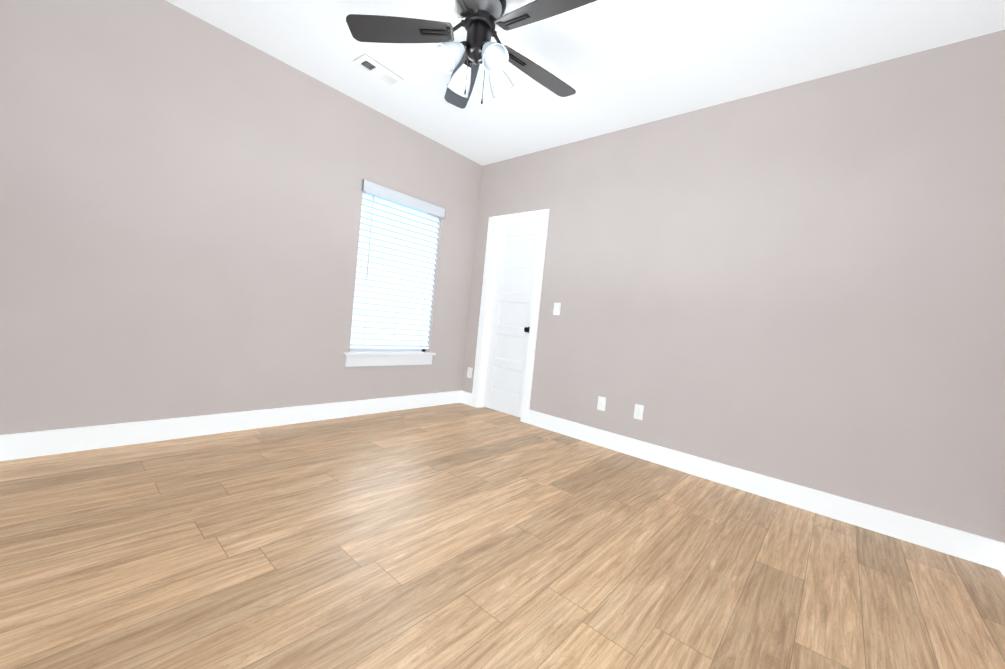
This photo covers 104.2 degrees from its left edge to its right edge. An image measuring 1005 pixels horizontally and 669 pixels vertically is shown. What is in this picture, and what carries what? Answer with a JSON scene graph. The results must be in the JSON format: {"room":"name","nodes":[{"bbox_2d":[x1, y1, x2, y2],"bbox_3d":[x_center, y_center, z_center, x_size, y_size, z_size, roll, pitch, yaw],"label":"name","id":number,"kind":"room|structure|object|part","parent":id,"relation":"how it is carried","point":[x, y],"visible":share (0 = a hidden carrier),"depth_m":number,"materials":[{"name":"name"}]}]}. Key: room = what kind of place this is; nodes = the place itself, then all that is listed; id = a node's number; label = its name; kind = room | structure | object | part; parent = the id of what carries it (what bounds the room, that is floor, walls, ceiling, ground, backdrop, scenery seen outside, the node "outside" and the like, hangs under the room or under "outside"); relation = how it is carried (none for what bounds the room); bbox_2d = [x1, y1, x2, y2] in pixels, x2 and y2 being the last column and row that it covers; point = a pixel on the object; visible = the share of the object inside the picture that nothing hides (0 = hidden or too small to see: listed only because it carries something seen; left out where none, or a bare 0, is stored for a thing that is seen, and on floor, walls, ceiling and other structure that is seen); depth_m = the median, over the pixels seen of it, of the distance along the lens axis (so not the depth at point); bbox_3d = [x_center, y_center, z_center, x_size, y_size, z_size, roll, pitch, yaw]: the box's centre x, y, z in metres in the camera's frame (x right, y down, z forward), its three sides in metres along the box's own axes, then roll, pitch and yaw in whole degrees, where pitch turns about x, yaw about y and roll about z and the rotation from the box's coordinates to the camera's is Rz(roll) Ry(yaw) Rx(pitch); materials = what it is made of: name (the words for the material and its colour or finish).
{"room":"empty bedroom","nodes":[
{"label":"empty bedroom","id":0,"kind":"room"},
{"bbox_2d":[0,0,481,434],"bbox_3d":[-1.527,-0.639,3.296,0.140,2.740,3.390,7,3,41],"label":"wall","id":1,"kind":"structure","parent":0,"point":[181,193],"depth_m":2.54,"materials":[{"name":"paint"}]},
{"bbox_2d":[0,391,460,460],"bbox_3d":[-1.595,0.661,3.292,0.015,0.140,3.360,7,3,41],"label":"baseboard","id":2,"kind":"structure","parent":1,"relation":"attached to","point":[32,444],"depth_m":2.66,"materials":[{"name":"white paint"}]},
{"bbox_2d":[343,179,445,366],"bbox_3d":[-1.038,-0.521,3.833,0.180,1.648,1.010,7,3,41],"label":"window","id":3,"kind":"structure","parent":1,"relation":"in","point":[392,312],"depth_m":3.78,"materials":[{"name":"white plastic"}]},
{"bbox_2d":[0,403,1004,668],"bbox_3d":[-0.115,0.973,1.989,4.280,0.100,3.670,7,3,41],"label":"floor","id":4,"kind":"structure","parent":0,"point":[456,535],"depth_m":1.60,"materials":[{"name":"brown wood"}]},
{"bbox_2d":[165,0,1004,165],"bbox_3d":[0.161,-1.862,1.887,4.280,0.120,3.670,7,3,41],"label":"ceiling","id":5,"kind":"structure","parent":0,"point":[616,65],"depth_m":2.48,"materials":[{"name":"white paint"}]},
{"bbox_2d":[353,54,403,85],"bbox_3d":[-0.907,-1.932,2.876,0.154,0.018,0.334,7,3,38],"label":"ceiling vent","id":6,"kind":"object","parent":5,"relation":"in","point":[375,68],"visible":1,"depth_m":2.85,"materials":[{"name":"white plastic"}]},
{"bbox_2d":[346,0,596,108],"bbox_3d":[-0.097,-1.546,2.120,1.341,0.574,1.369,7,3,41],"label":"ceiling fan","id":7,"kind":"object","parent":5,"relation":"hanging from","point":[462,61],"visible":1,"depth_m":2.09,"materials":[{"name":"black wood"}]},
{"bbox_3d":[-0.126,-1.657,2.130,0.266,0.360,0.266,7,3,41],"label":"motor","id":8,"kind":"part","parent":7,"relation":"part of","materials":[{"name":"brown metal"}]},
{"bbox_2d":[461,30,1004,542],"bbox_3d":[1.190,-0.374,3.280,4.280,2.740,0.170,7,3,41],"label":"wall","id":9,"kind":"structure","parent":0,"point":[801,284],"depth_m":2.52,"materials":[{"name":"paint"}]},
{"bbox_2d":[460,391,471,405],"bbox_3d":[-0.420,0.732,4.505,0.196,0.140,0.015,7,3,41],"label":"baseboard","id":10,"kind":"structure","parent":9,"relation":"attached to","point":[465,397],"depth_m":4.49,"materials":[{"name":"white paint"}]},
{"bbox_2d":[467,367,472,377],"bbox_3d":[-0.377,0.438,4.485,0.072,0.117,0.008,7,3,41],"label":"outlet","id":11,"kind":"object","parent":9,"relation":"attached to","point":[469,373],"visible":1,"depth_m":4.48,"materials":[{"name":"white plastic"}]},
{"bbox_2d":[471,209,549,422],"bbox_3d":[0.098,-0.208,4.191,0.810,2.133,0.156,7,3,41],"label":"door frame","id":12,"kind":"structure","parent":9,"relation":"attached to","point":[543,215],"depth_m":4.31,"materials":[{"name":"white paint"}]},
{"bbox_2d":[483,223,539,417],"bbox_3d":[0.092,-0.163,4.191,0.614,2.027,0.101,7,3,41],"label":"door","id":13,"kind":"structure","parent":9,"relation":"in","point":[511,312],"depth_m":4.22,"materials":[{"name":"white paint"}]},
{"bbox_2d":[553,303,560,314],"bbox_3d":[0.517,-0.245,3.735,0.072,0.117,0.018,7,3,41],"label":"light switch","id":14,"kind":"object","parent":9,"relation":"attached to","point":[556,310],"visible":1,"depth_m":3.73,"materials":[{"name":"white plastic"}]},
{"bbox_2d":[597,396,605,410],"bbox_3d":[0.862,0.601,3.400,0.072,0.117,0.007,7,3,41],"label":"electrical outlet plate","id":15,"kind":"object","parent":9,"relation":"attached to","point":[601,405],"visible":1,"depth_m":3.40,"materials":[{"name":"white plastic"}]},
{"bbox_2d":[634,404,643,419],"bbox_3d":[1.109,0.631,3.183,0.072,0.117,0.008,7,3,41],"label":"electrical outlet","id":16,"kind":"object","parent":9,"relation":"attached to","point":[638,411],"visible":1,"depth_m":3.18,"materials":[{"name":"white plastic"}]},
{"bbox_2d":[528,410,1004,569],"bbox_3d":[1.380,0.965,2.927,2.994,0.140,0.015,7,3,41],"label":"baseboard","id":17,"kind":"structure","parent":9,"relation":"attached to","point":[984,551],"depth_m":2.46,"materials":[{"name":"white paint"}]},
{"bbox_3d":[1.572,-0.239,0.580,0.140,2.740,3.390,7,3,41],"label":"wall","id":18,"kind":"structure","parent":0,"visible":0},
{"bbox_2d":[999,544,1004,576],"bbox_3d":[1.388,1.046,0.678,0.015,0.140,3.360,7,3,41],"label":"baseboard","id":19,"kind":"structure","parent":18,"relation":"attached to","point":[1002,567],"depth_m":1.92,"materials":[{"name":"white paint"}]}
]}

